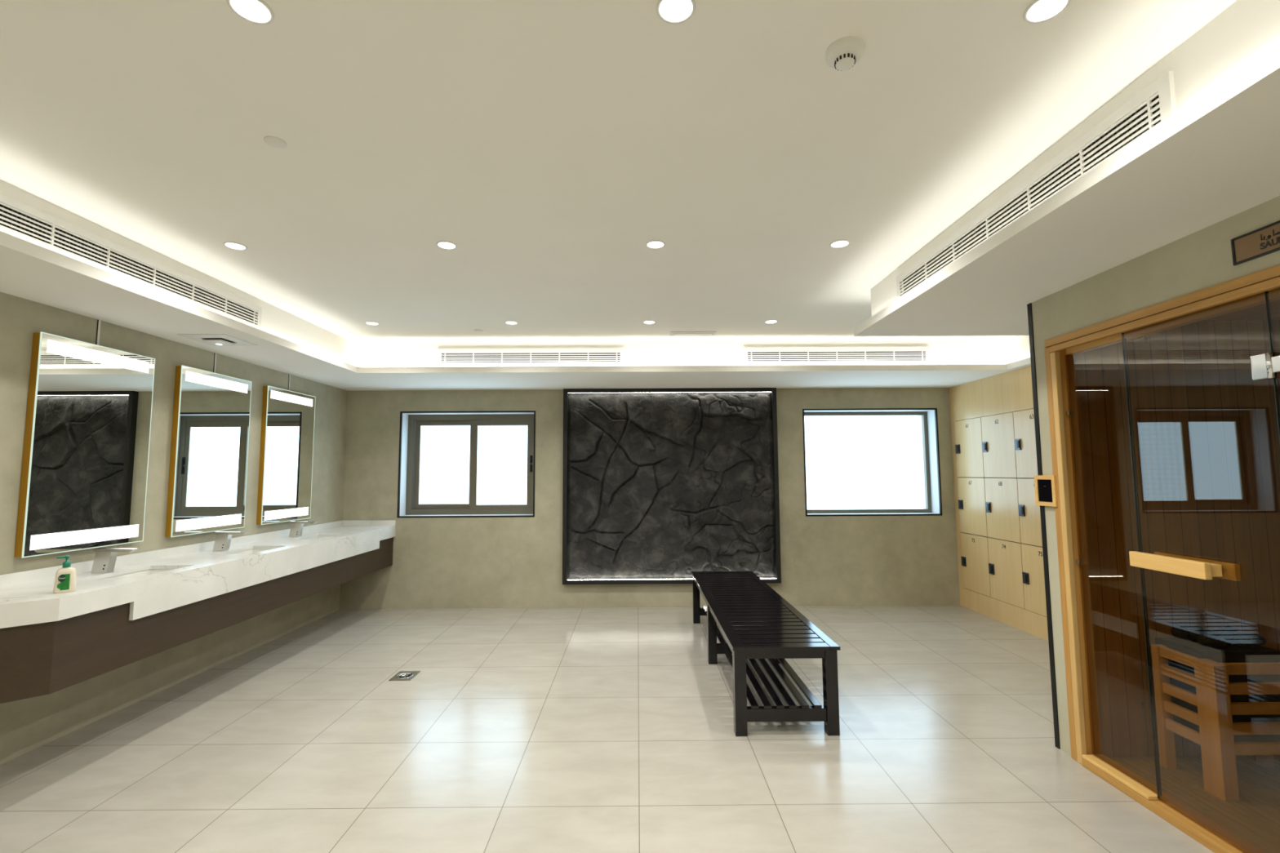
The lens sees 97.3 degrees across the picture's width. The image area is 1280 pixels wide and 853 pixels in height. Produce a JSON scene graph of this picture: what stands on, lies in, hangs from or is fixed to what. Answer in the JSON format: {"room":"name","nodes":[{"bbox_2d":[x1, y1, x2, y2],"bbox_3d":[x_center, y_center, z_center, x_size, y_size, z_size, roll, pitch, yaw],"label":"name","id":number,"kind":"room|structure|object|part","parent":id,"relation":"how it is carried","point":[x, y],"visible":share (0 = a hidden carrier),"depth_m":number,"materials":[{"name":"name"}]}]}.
{"room":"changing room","nodes":[
{"label":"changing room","id":0,"kind":"room"},
{"bbox_2d":[0,291,347,764],"bbox_3d":[-3.372,0.289,1.966,0.250,2.700,9.200,0,-5,0],"label":"wall","id":1,"kind":"structure","parent":0,"point":[26,725],"depth_m":3.76,"materials":[{"name":"beige paint"}]},
{"bbox_2d":[13,331,155,558],"bbox_3d":[-3.231,0.116,3.324,0.049,1.194,0.715,0,-5,0],"label":"wall mirror","id":2,"kind":"object","parent":1,"relation":"attached to","point":[86,451],"visible":1,"depth_m":3.24,"materials":[{"name":"gold mirror"}]},
{"bbox_3d":[-3.234,0.116,3.324,0.042,1.186,0.707,0,-5,0],"label":"casing","id":3,"kind":"part","parent":2,"relation":"part of","materials":[{"name":"gold wood"}]},
{"bbox_2d":[95,320,101,345],"bbox_3d":[-3.257,-0.561,3.383,0.004,0.162,0.017,0,-5,0],"label":"trim","id":4,"kind":"structure","parent":1,"relation":"attached to","point":[98,331],"depth_m":3.38,"materials":[{"name":"white metal"}]},
{"bbox_2d":[0,537,393,703],"bbox_3d":[-2.973,1.182,4.084,0.559,0.325,4.161,0,-5,0],"label":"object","id":5,"kind":"object","parent":1,"relation":"attached to","point":[42,659],"visible":0.88,"depth_m":2.94,"materials":[{"name":"brown wood"}]},
{"bbox_3d":[-2.970,1.034,2.297,0.018,0.325,0.792,-5,-7,44],"label":"panel","id":6,"kind":"part","parent":5,"relation":"part of","materials":[{"name":"brown wood"}]},
{"bbox_2d":[0,520,395,628],"bbox_3d":[-2.961,0.984,4.086,0.584,0.260,4.191,0,-5,0],"label":"countertop","id":7,"kind":"structure","parent":5,"relation":"on","point":[199,573],"depth_m":3.50,"materials":[{"name":"white stone"}]},
{"bbox_2d":[53,555,76,593],"bbox_3d":[-2.780,0.713,2.725,0.077,0.172,0.060,4,-6,-40],"label":"soap bottle","id":8,"kind":"object","parent":7,"relation":"on","point":[65,580],"visible":1,"depth_m":2.71,"materials":[{"name":"beige plastic"}]},
{"bbox_2d":[90,547,139,573],"bbox_3d":[-3.034,0.775,3.256,0.235,0.140,0.046,0,-5,0],"label":"faucet","id":9,"kind":"object","parent":7,"relation":"on","point":[104,560],"visible":1,"depth_m":3.24,"materials":[{"name":"metal"}]},
{"bbox_3d":[-3.033,0.716,3.262,0.233,0.022,0.044,0,-5,0],"label":"spout","id":10,"kind":"part","parent":9,"relation":"part of","materials":[{"name":"silver metal"}]},
{"bbox_2d":[99,568,173,579],"bbox_3d":[-2.913,0.921,3.266,0.278,0.105,0.478,0,-5,0],"label":"washbasin","id":11,"kind":"object","parent":7,"relation":"in","point":[141,573],"visible":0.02,"depth_m":3.41,"materials":[{"name":"white ceramic"}]},
{"bbox_2d":[213,531,249,551],"bbox_3d":[-3.039,0.852,4.183,0.235,0.140,0.046,0,-5,0],"label":"faucet","id":12,"kind":"object","parent":7,"relation":"on","point":[223,539],"visible":1,"depth_m":4.17,"materials":[{"name":"metal"}]},
{"bbox_3d":[-3.038,0.793,4.189,0.233,0.022,0.044,0,-5,0],"label":"spout","id":13,"kind":"part","parent":12,"relation":"part of","materials":[{"name":"silver metal"}]},
{"bbox_2d":[227,548,272,554],"bbox_3d":[-2.918,0.999,4.203,0.278,0.105,0.478,0,-5,0],"label":"washbasin","id":14,"kind":"object","parent":7,"relation":"in","point":[253,550],"visible":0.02,"depth_m":4.41,"materials":[{"name":"white ceramic"}]},
{"bbox_2d":[288,520,317,537],"bbox_3d":[-3.043,0.927,5.090,0.235,0.140,0.046,0,-5,0],"label":"faucet","id":15,"kind":"object","parent":7,"relation":"on","point":[296,527],"visible":1,"depth_m":5.07,"materials":[{"name":"metal"}]},
{"bbox_3d":[-3.042,0.868,5.096,0.233,0.022,0.044,0,-5,0],"label":"spout","id":16,"kind":"part","parent":15,"relation":"part of","materials":[{"name":"silver metal"}]},
{"bbox_2d":[302,535,335,539],"bbox_3d":[-2.922,1.075,5.119,0.278,0.105,0.478,0,-5,0],"label":"washbasin","id":17,"kind":"object","parent":7,"relation":"in","point":[314,537],"visible":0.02,"depth_m":5.34,"materials":[{"name":"white ceramic"}]},
{"bbox_2d":[0,179,396,391],"bbox_3d":[-2.924,-0.921,1.900,0.658,0.305,8.863,0,-5,0],"label":"ceiling soffit","id":18,"kind":"structure","parent":1,"relation":"attached to","point":[287,343],"depth_m":3.29,"materials":[{"name":"white paint"}]},
{"bbox_2d":[0,192,262,329],"bbox_3d":[-2.684,-0.830,3.107,0.014,0.170,1.764,0,-5,0],"label":"air vent","id":19,"kind":"object","parent":18,"relation":"attached to","point":[20,220],"visible":1,"depth_m":2.87,"materials":[{"name":"white metal"}]},
{"bbox_2d":[177,333,257,346],"bbox_3d":[-2.924,-0.589,3.908,0.320,0.025,0.320,0,-5,0],"label":"air vent","id":20,"kind":"object","parent":18,"relation":"attached to","point":[214,340],"visible":1,"depth_m":3.87,"materials":[{"name":"white metal"}]},
{"bbox_3d":[-2.924,-0.590,3.908,0.130,0.020,0.130,0,-5,0],"label":"plate","id":21,"kind":"part","parent":20,"relation":"part of","materials":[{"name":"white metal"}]},
{"bbox_2d":[164,364,251,537],"bbox_3d":[-3.236,0.194,4.258,0.049,1.194,0.715,0,-5,0],"label":"wall mirror","id":22,"kind":"object","parent":1,"relation":"attached to","point":[209,455],"visible":1,"depth_m":4.18,"materials":[{"name":"gold mirror"}]},
{"bbox_3d":[-3.239,0.194,4.258,0.042,1.186,0.707,0,-5,0],"label":"casing","id":23,"kind":"part","parent":22,"relation":"part of","materials":[{"name":"gold wood"}]},
{"bbox_2d":[213,352,216,373],"bbox_3d":[-3.262,-0.484,4.318,0.004,0.162,0.017,0,-5,0],"label":"trim","id":24,"kind":"structure","parent":1,"relation":"attached to","point":[215,354],"depth_m":4.32,"materials":[{"name":"white metal"}]},
{"bbox_2d":[256,385,315,524],"bbox_3d":[-3.240,0.270,5.182,0.049,1.194,0.715,0,-5,0],"label":"wall mirror","id":25,"kind":"object","parent":1,"relation":"attached to","point":[287,420],"visible":1,"depth_m":5.11,"materials":[{"name":"gold mirror"}]},
{"bbox_3d":[-3.244,0.270,5.182,0.042,1.186,0.707,0,-5,0],"label":"casing","id":26,"kind":"part","parent":25,"relation":"part of","materials":[{"name":"gold wood"}]},
{"bbox_2d":[288,373,290,390],"bbox_3d":[-3.266,-0.407,5.240,0.004,0.162,0.017,0,-5,0],"label":"trim","id":27,"kind":"structure","parent":1,"relation":"attached to","point":[289,374],"depth_m":5.24,"materials":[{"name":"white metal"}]},
{"bbox_2d":[0,604,1214,852],"bbox_3d":[0.374,1.670,1.820,7.950,0.120,9.500,0,-5,0],"label":"floor","id":28,"kind":"structure","parent":0,"point":[604,730],"depth_m":2.93,"materials":[{"name":"tile"}]},
{"bbox_2d":[388,671,421,680],"bbox_3d":[-1.704,1.806,4.079,0.158,0.006,0.195,0,-5,0],"label":"floor drain","id":29,"kind":"object","parent":28,"relation":"on","point":[401,675],"visible":1,"depth_m":4.07,"materials":[{"name":"silver metal"}]},
{"bbox_2d":[691,571,839,736],"bbox_3d":[0.816,1.575,4.346,0.602,0.482,2.445,0,-5,0],"label":"bench","id":30,"kind":"object","parent":28,"relation":"on","point":[754,620],"visible":1,"depth_m":3.43,"materials":[{"name":"black wood"}]},
{"bbox_3d":[0.550,1.683,5.506,0.066,0.461,0.066,0,-5,0],"label":"leg","id":31,"kind":"part","parent":30,"relation":"part of","materials":[{"name":"black wood"}]},
{"bbox_3d":[0.556,1.587,4.345,0.066,0.461,0.066,0,-5,0],"label":"leg","id":32,"kind":"part","parent":30,"relation":"part of","materials":[{"name":"black wood"}]},
{"bbox_3d":[0.562,1.489,3.167,0.066,0.461,0.066,0,-5,0],"label":"leg","id":33,"kind":"part","parent":30,"relation":"part of","materials":[{"name":"black wood"}]},
{"bbox_3d":[0.815,1.345,4.365,0.602,0.020,2.445,0,-5,0],"label":"seat frame","id":34,"kind":"part","parent":30,"relation":"part of","materials":[{"name":"black wood"}]},
{"bbox_3d":[1.074,1.487,3.170,0.066,0.461,0.066,0,-5,0],"label":"leg","id":35,"kind":"part","parent":30,"relation":"part of","materials":[{"name":"black wood"}]},
{"bbox_2d":[949,365,1048,640],"bbox_3d":[3.719,0.626,4.665,0.449,2.394,3.160,0,-5,0],"label":"surround","id":36,"kind":"object","parent":28,"relation":"on","point":[1011,391],"visible":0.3,"depth_m":5.57,"materials":[{"name":"brown wood"}]},
{"bbox_2d":[960,532,991,597],"bbox_3d":[3.706,1.427,5.870,0.469,0.588,0.472,0,-5,0],"label":"locker","id":37,"kind":"object","parent":36,"relation":"in","point":[975,548],"visible":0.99,"depth_m":5.85,"materials":[{"name":"brown wood"}]},
{"bbox_2d":[957,477,990,537],"bbox_3d":[3.703,0.834,5.919,0.469,0.590,0.472,0,-5,0],"label":"locker","id":38,"kind":"object","parent":37,"relation":"on","point":[971,491],"visible":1,"depth_m":5.90,"materials":[{"name":"brown wood"}]},
{"bbox_2d":[954,417,984,477],"bbox_3d":[3.700,0.229,5.969,0.469,0.613,0.472,0,-5,0],"label":"locker","id":39,"kind":"object","parent":38,"relation":"on","point":[968,433],"visible":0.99,"depth_m":5.95,"materials":[{"name":"brown wood"}]},
{"bbox_2d":[987,537,1025,608],"bbox_3d":[3.709,1.387,5.385,0.469,0.588,0.488,0,-5,0],"label":"locker","id":40,"kind":"object","parent":36,"relation":"in","point":[1005,557],"visible":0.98,"depth_m":5.37,"materials":[{"name":"brown wood"}]},
{"bbox_2d":[984,477,1033,542],"bbox_3d":[3.705,0.794,5.434,0.469,0.590,0.488,0,-5,0],"label":"locker","id":41,"kind":"object","parent":40,"relation":"on","point":[1002,500],"visible":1,"depth_m":5.42,"materials":[{"name":"brown wood"}]},
{"bbox_2d":[981,412,1017,477],"bbox_3d":[3.702,0.189,5.484,0.469,0.613,0.488,0,-5,0],"label":"locker","id":42,"kind":"object","parent":41,"relation":"on","point":[998,451],"visible":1,"depth_m":5.47,"materials":[{"name":"brown wood"}]},
{"bbox_2d":[1021,543,1046,616],"bbox_3d":[3.711,1.346,4.893,0.469,0.588,0.488,0,-5,0],"label":"locker","id":43,"kind":"object","parent":36,"relation":"in","point":[1033,574],"visible":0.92,"depth_m":4.99,"materials":[{"name":"brown wood"}]},
{"bbox_2d":[1017,478,1042,546],"bbox_3d":[3.708,0.753,4.942,0.469,0.590,0.488,0,-5,0],"label":"locker","id":44,"kind":"object","parent":43,"relation":"on","point":[1029,514],"visible":0.11,"depth_m":5.05,"materials":[{"name":"brown wood"}]},
{"bbox_2d":[1013,408,1037,478],"bbox_3d":[3.704,0.148,4.992,0.469,0.613,0.488,0,-5,0],"label":"locker","id":45,"kind":"object","parent":44,"relation":"on","point":[1024,440],"visible":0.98,"depth_m":5.09,"materials":[{"name":"brown wood"}]},
{"bbox_2d":[1108,755,1279,852],"bbox_3d":[3.087,1.579,1.809,1.550,0.030,2.015,0,-5,0],"label":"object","id":46,"kind":"structure","parent":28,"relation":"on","point":[1255,819],"depth_m":2.49,"materials":[{"name":"brown wood"}]},
{"bbox_2d":[1151,644,1279,801],"bbox_3d":[2.783,1.345,2.604,0.520,0.570,0.305,0,-5,0],"label":"guard","id":47,"kind":"object","parent":46,"relation":"on","point":[1215,709],"visible":0.91,"depth_m":2.49,"materials":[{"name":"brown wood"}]},
{"bbox_3d":[2.547,1.358,2.737,0.050,0.570,0.035,0,-5,0],"label":"post","id":48,"kind":"part","parent":47,"relation":"part of","materials":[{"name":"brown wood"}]},
{"bbox_3d":[2.554,1.338,2.497,0.062,0.570,0.092,0,-5,0],"label":"post","id":49,"kind":"part","parent":47,"relation":"part of","materials":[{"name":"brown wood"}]},
{"bbox_3d":[3.017,1.355,2.740,0.050,0.570,0.035,0,-5,0],"label":"post","id":50,"kind":"part","parent":47,"relation":"part of","materials":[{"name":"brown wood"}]},
{"bbox_2d":[0,0,1236,342],"bbox_3d":[0.358,-1.140,2.053,7.950,0.120,9.500,0,-5,0],"label":"ceiling","id":51,"kind":"structure","parent":0,"point":[548,142],"depth_m":2.09,"materials":[{"name":"white paint"}]},
{"bbox_2d":[223,241,247,249],"bbox_3d":[-2.197,-0.980,3.055,0.106,0.005,0.106,0,-5,0],"label":"recessed light","id":52,"kind":"object","parent":51,"relation":"in","point":[236,246],"visible":1,"depth_m":3.05,"materials":[{"name":"white glass"}]},
{"bbox_2d":[226,0,274,24],"bbox_3d":[-1.039,-1.115,1.502,0.106,0.005,0.106,0,-5,0],"label":"recessed light","id":53,"kind":"object","parent":51,"relation":"in","point":[255,11],"visible":1,"depth_m":1.51,"materials":[{"name":"white glass"}]},
{"bbox_2d":[263,136,287,148],"bbox_3d":[-1.365,-1.063,2.106,0.074,0.006,0.074,0,-5,0],"label":"sprinkler cover","id":54,"kind":"object","parent":51,"relation":"attached to","point":[275,142],"visible":1,"depth_m":2.10,"materials":[{"name":"white plastic"}]},
{"bbox_2d":[364,321,379,324],"bbox_3d":[-2.204,-0.849,4.633,0.106,0.005,0.106,0,-5,0],"label":"recessed light","id":55,"kind":"object","parent":51,"relation":"in","point":[366,322],"visible":1,"depth_m":4.63,"materials":[{"name":"white glass"}]},
{"bbox_2d":[436,240,457,248],"bbox_3d":[-1.052,-0.986,3.062,0.106,0.005,0.106,0,-5,0],"label":"recessed light","id":56,"kind":"object","parent":51,"relation":"in","point":[442,244],"visible":1,"depth_m":3.06,"materials":[{"name":"white glass"}]},
{"bbox_2d":[505,320,518,324],"bbox_3d":[-1.059,-0.855,4.639,0.106,0.005,0.106,0,-5,0],"label":"recessed light","id":57,"kind":"object","parent":51,"relation":"in","point":[511,322],"visible":1,"depth_m":4.63,"materials":[{"name":"white glass"}]},
{"bbox_2d":[643,320,655,324],"bbox_3d":[0.077,-0.861,4.645,0.106,0.005,0.106,0,-5,0],"label":"recessed light","id":58,"kind":"object","parent":51,"relation":"in","point":[647,322],"visible":1,"depth_m":4.63,"materials":[{"name":"white plastic"}]},
{"bbox_2d":[645,240,665,248],"bbox_3d":[0.084,-0.992,3.068,0.106,0.005,0.106,0,-5,0],"label":"recessed light","id":59,"kind":"object","parent":51,"relation":"in","point":[655,244],"visible":1,"depth_m":3.06,"materials":[{"name":"white plastic"}]},
{"bbox_2d":[656,0,695,24],"bbox_3d":[0.096,-1.121,1.508,0.106,0.005,0.106,0,-5,0],"label":"recessed light","id":60,"kind":"object","parent":51,"relation":"in","point":[670,11],"visible":1,"depth_m":1.51,"materials":[{"name":"white glass"}]},
{"bbox_2d":[669,331,716,335],"bbox_3d":[0.471,-0.828,5.028,0.405,0.012,0.129,0,-5,0],"label":"panel","id":61,"kind":"object","parent":51,"relation":"attached to","point":[675,333],"visible":1,"depth_m":4.99,"materials":[{"name":"white metal"}]},
{"bbox_3d":[0.471,-0.826,5.028,0.345,0.008,0.069,0,-5,0],"label":"blade","id":62,"kind":"part","parent":61,"relation":"part of","materials":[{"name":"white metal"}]},
{"bbox_2d":[764,320,777,323],"bbox_3d":[1.083,-0.866,4.651,0.106,0.005,0.106,0,-5,0],"label":"recessed light","id":63,"kind":"object","parent":51,"relation":"in","point":[767,321],"visible":1,"depth_m":4.64,"materials":[{"name":"white plastic"}]},
{"bbox_2d":[829,240,849,248],"bbox_3d":[1.091,-0.997,3.073,0.106,0.005,0.106,0,-5,0],"label":"recessed light","id":64,"kind":"object","parent":51,"relation":"in","point":[838,243],"visible":1,"depth_m":3.07,"materials":[{"name":"white glass"}]},
{"bbox_2d":[825,35,864,71],"bbox_3d":[0.606,-1.088,1.663,0.108,0.051,0.108,0,-5,0],"label":"smoke detector","id":65,"kind":"object","parent":51,"relation":"attached to","point":[843,53],"visible":1,"depth_m":1.64,"materials":[{"name":"white plastic"}]},
{"bbox_2d":[1022,0,1071,23],"bbox_3d":[1.094,-1.126,1.514,0.106,0.005,0.106,0,-5,0],"label":"recessed light","id":66,"kind":"object","parent":51,"relation":"in","point":[1039,11],"visible":1,"depth_m":1.52,"materials":[{"name":"white glass"}]},
{"bbox_2d":[339,387,959,609],"bbox_3d":[0.300,0.635,6.402,7.638,2.700,0.337,0,-5,0],"label":"wall","id":67,"kind":"structure","parent":0,"point":[826,561],"depth_m":6.18,"materials":[{"name":"beige paint"}]},
{"bbox_2d":[396,410,535,517],"bbox_3d":[-1.919,0.425,6.372,1.510,1.175,0.271,0,-5,0],"label":"window","id":68,"kind":"structure","parent":67,"relation":"in","point":[456,464],"depth_m":6.45,"materials":[{"name":"black metal"}]},
{"bbox_3d":[-2.239,0.437,6.476,0.693,1.028,0.028,0,-5,0],"label":"sash","id":69,"kind":"part","parent":68,"relation":"part of","materials":[{"name":"brown metal"}]},
{"bbox_3d":[-2.239,0.438,6.475,0.587,0.903,0.005,0,-5,0],"label":"pane","id":70,"kind":"part","parent":68,"relation":"part of","materials":[{"name":"white glass"}]},
{"bbox_3d":[-1.573,0.429,6.448,0.750,1.050,0.029,0,-5,0],"label":"sash","id":71,"kind":"part","parent":68,"relation":"part of","materials":[{"name":"brown metal"}]},
{"bbox_3d":[-1.577,0.441,6.447,0.578,0.908,0.005,0,-5,0],"label":"pane","id":72,"kind":"part","parent":68,"relation":"part of","materials":[{"name":"white glass"}]},
{"bbox_2d":[562,387,781,584],"bbox_3d":[0.339,0.640,6.198,2.367,2.132,0.070,0,-5,0],"label":"stone panel","id":73,"kind":"object","parent":67,"relation":"attached to","point":[657,482],"visible":0.98,"depth_m":6.20,"materials":[{"name":"black stone"}]},
{"bbox_2d":[349,340,1013,390],"bbox_3d":[0.401,-0.618,5.789,6.210,0.305,1.093,0,-5,0],"label":"soffit","id":74,"kind":"structure","parent":67,"relation":"attached to","point":[668,364],"depth_m":5.35,"materials":[{"name":"white paint"}]},
{"bbox_2d":[436,347,623,366],"bbox_3d":[-1.033,-0.656,5.323,1.762,0.170,0.009,0,-5,0],"label":"air vent","id":75,"kind":"object","parent":74,"relation":"attached to","point":[550,356],"visible":1,"depth_m":5.32,"materials":[{"name":"white metal"}]},
{"bbox_2d":[743,346,930,364],"bbox_3d":[1.867,-0.671,5.338,1.765,0.170,0.009,0,-5,0],"label":"air vent","id":76,"kind":"object","parent":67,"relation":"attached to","point":[921,354],"visible":1,"depth_m":5.34,"materials":[{"name":"white metal"}]},
{"bbox_2d":[802,408,942,515],"bbox_3d":[2.580,0.406,6.427,1.512,1.192,0.333,0,-5,0],"label":"window","id":77,"kind":"structure","parent":67,"relation":"in","point":[863,461],"depth_m":6.57,"materials":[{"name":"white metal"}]},
{"bbox_2d":[1006,335,1031,369],"bbox_3d":[3.769,-0.694,5.097,0.700,0.305,2.518,0,-5,0],"label":"trim","id":78,"kind":"structure","parent":67,"relation":"attached to","point":[1019,348],"depth_m":5.17,"materials":[{"name":"white paint"}]},
{"bbox_2d":[1031,195,1279,755],"bbox_3d":[3.132,0.263,0.244,1.836,2.395,5.699,0,-5,0],"label":"wall","id":79,"kind":"structure","parent":0,"point":[1202,259],"depth_m":2.56,"materials":[{"name":"beige paint"}]},
{"bbox_2d":[896,71,1177,299],"bbox_3d":[1.575,-0.900,2.546,0.014,0.170,1.765,0,-5,0],"label":"air vent","id":80,"kind":"object","parent":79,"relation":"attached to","point":[1156,103],"visible":0.75,"depth_m":2.11,"materials":[{"name":"white metal"}]},
{"bbox_2d":[1026,302,1060,749],"bbox_3d":[2.199,0.503,3.068,0.010,2.393,0.028,0,-5,0],"label":"trim","id":81,"kind":"structure","parent":79,"relation":"attached to","point":[1057,744],"depth_m":3.05,"materials":[{"name":"black metal"}]},
{"bbox_2d":[1034,475,1057,506],"bbox_3d":[2.185,0.346,3.030,0.016,0.164,0.150,0,-5,0],"label":"control panel","id":82,"kind":"object","parent":79,"relation":"attached to","point":[1045,486],"visible":1,"depth_m":3.02,"materials":[{"name":"brown wood"}]},
{"bbox_2d":[853,0,1279,336],"bbox_3d":[2.821,-1.051,0.721,2.640,0.305,6.435,0,-5,0],"label":"ceiling","id":83,"kind":"structure","parent":79,"relation":"attached to","point":[1216,159],"depth_m":1.97,"materials":[{"name":"white paint"}]},
{"bbox_2d":[1066,338,1161,795],"bbox_3d":[2.234,0.609,2.690,0.022,2.005,0.366,0,-5,0],"label":"glass panel","id":84,"kind":"object","parent":79,"relation":"attached to","point":[1078,562],"visible":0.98,"depth_m":2.51,"materials":[{"name":"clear glass"}]},
{"bbox_2d":[1044,264,1279,852],"bbox_3d":[2.238,0.534,2.026,0.105,2.158,1.865,0,-5,0],"label":"door frame","id":85,"kind":"structure","parent":79,"relation":"attached to","point":[1246,291],"depth_m":2.82,"materials":[{"name":"brown wood"}]},
{"bbox_3d":[2.206,0.556,2.025,0.024,2.115,1.865,0,-5,0],"label":"architrave","id":86,"kind":"part","parent":85,"relation":"part of","materials":[{"name":"brown wood"}]},
{"bbox_3d":[2.244,1.582,1.941,0.105,0.056,1.702,0,-5,0],"label":"sill","id":87,"kind":"part","parent":85,"relation":"part of","materials":[{"name":"brown wood"}]},
{"bbox_2d":[1121,291,1279,798],"bbox_3d":[2.199,0.552,2.183,0.108,2.048,0.650,0,-5,0],"label":"door","id":88,"kind":"structure","parent":79,"relation":"in","point":[1266,366],"depth_m":2.22,"materials":[{"name":"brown glass"}]},
{"bbox_3d":[2.159,0.564,2.302,0.028,0.064,0.330,0,-5,0],"label":"handle","id":89,"kind":"part","parent":88,"relation":"part of","materials":[{"name":"brown wood"}]},
{"bbox_3d":[2.242,0.562,2.276,0.021,0.064,0.332,0,-5,0],"label":"handle","id":90,"kind":"part","parent":88,"relation":"part of","materials":[{"name":"brown wood"}]},
{"bbox_2d":[1231,220,1279,265],"bbox_3d":[2.195,-0.657,1.915,0.010,0.099,0.336,0,-5,0],"label":"sign","id":91,"kind":"object","parent":79,"relation":"attached to","point":[1265,240],"visible":1,"depth_m":2.00,"materials":[{"name":"brown metal"}]},
{"bbox_2d":[1074,320,1279,758],"bbox_3d":[3.115,0.560,2.954,1.645,2.250,0.090,0,-5,0],"label":"wall","id":92,"kind":"structure","parent":0,"point":[1206,437],"depth_m":2.92,"materials":[{"name":"brown wood"}]},
{"bbox_2d":[1155,625,1279,746],"bbox_3d":[2.782,1.232,2.716,0.380,0.514,0.269,0,-5,0],"label":"heater","id":93,"kind":"object","parent":92,"relation":"attached to","point":[1227,644],"visible":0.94,"depth_m":2.62,"materials":[{"name":"metal"}]},
{"bbox_2d":[1202,299,1279,320],"bbox_3d":[3.113,-0.668,2.002,1.645,0.040,2.190,0,-5,0],"label":"ceiling","id":94,"kind":"structure","parent":0,"point":[1258,313],"depth_m":2.89,"materials":[{"name":"brown wood"}]}
]}

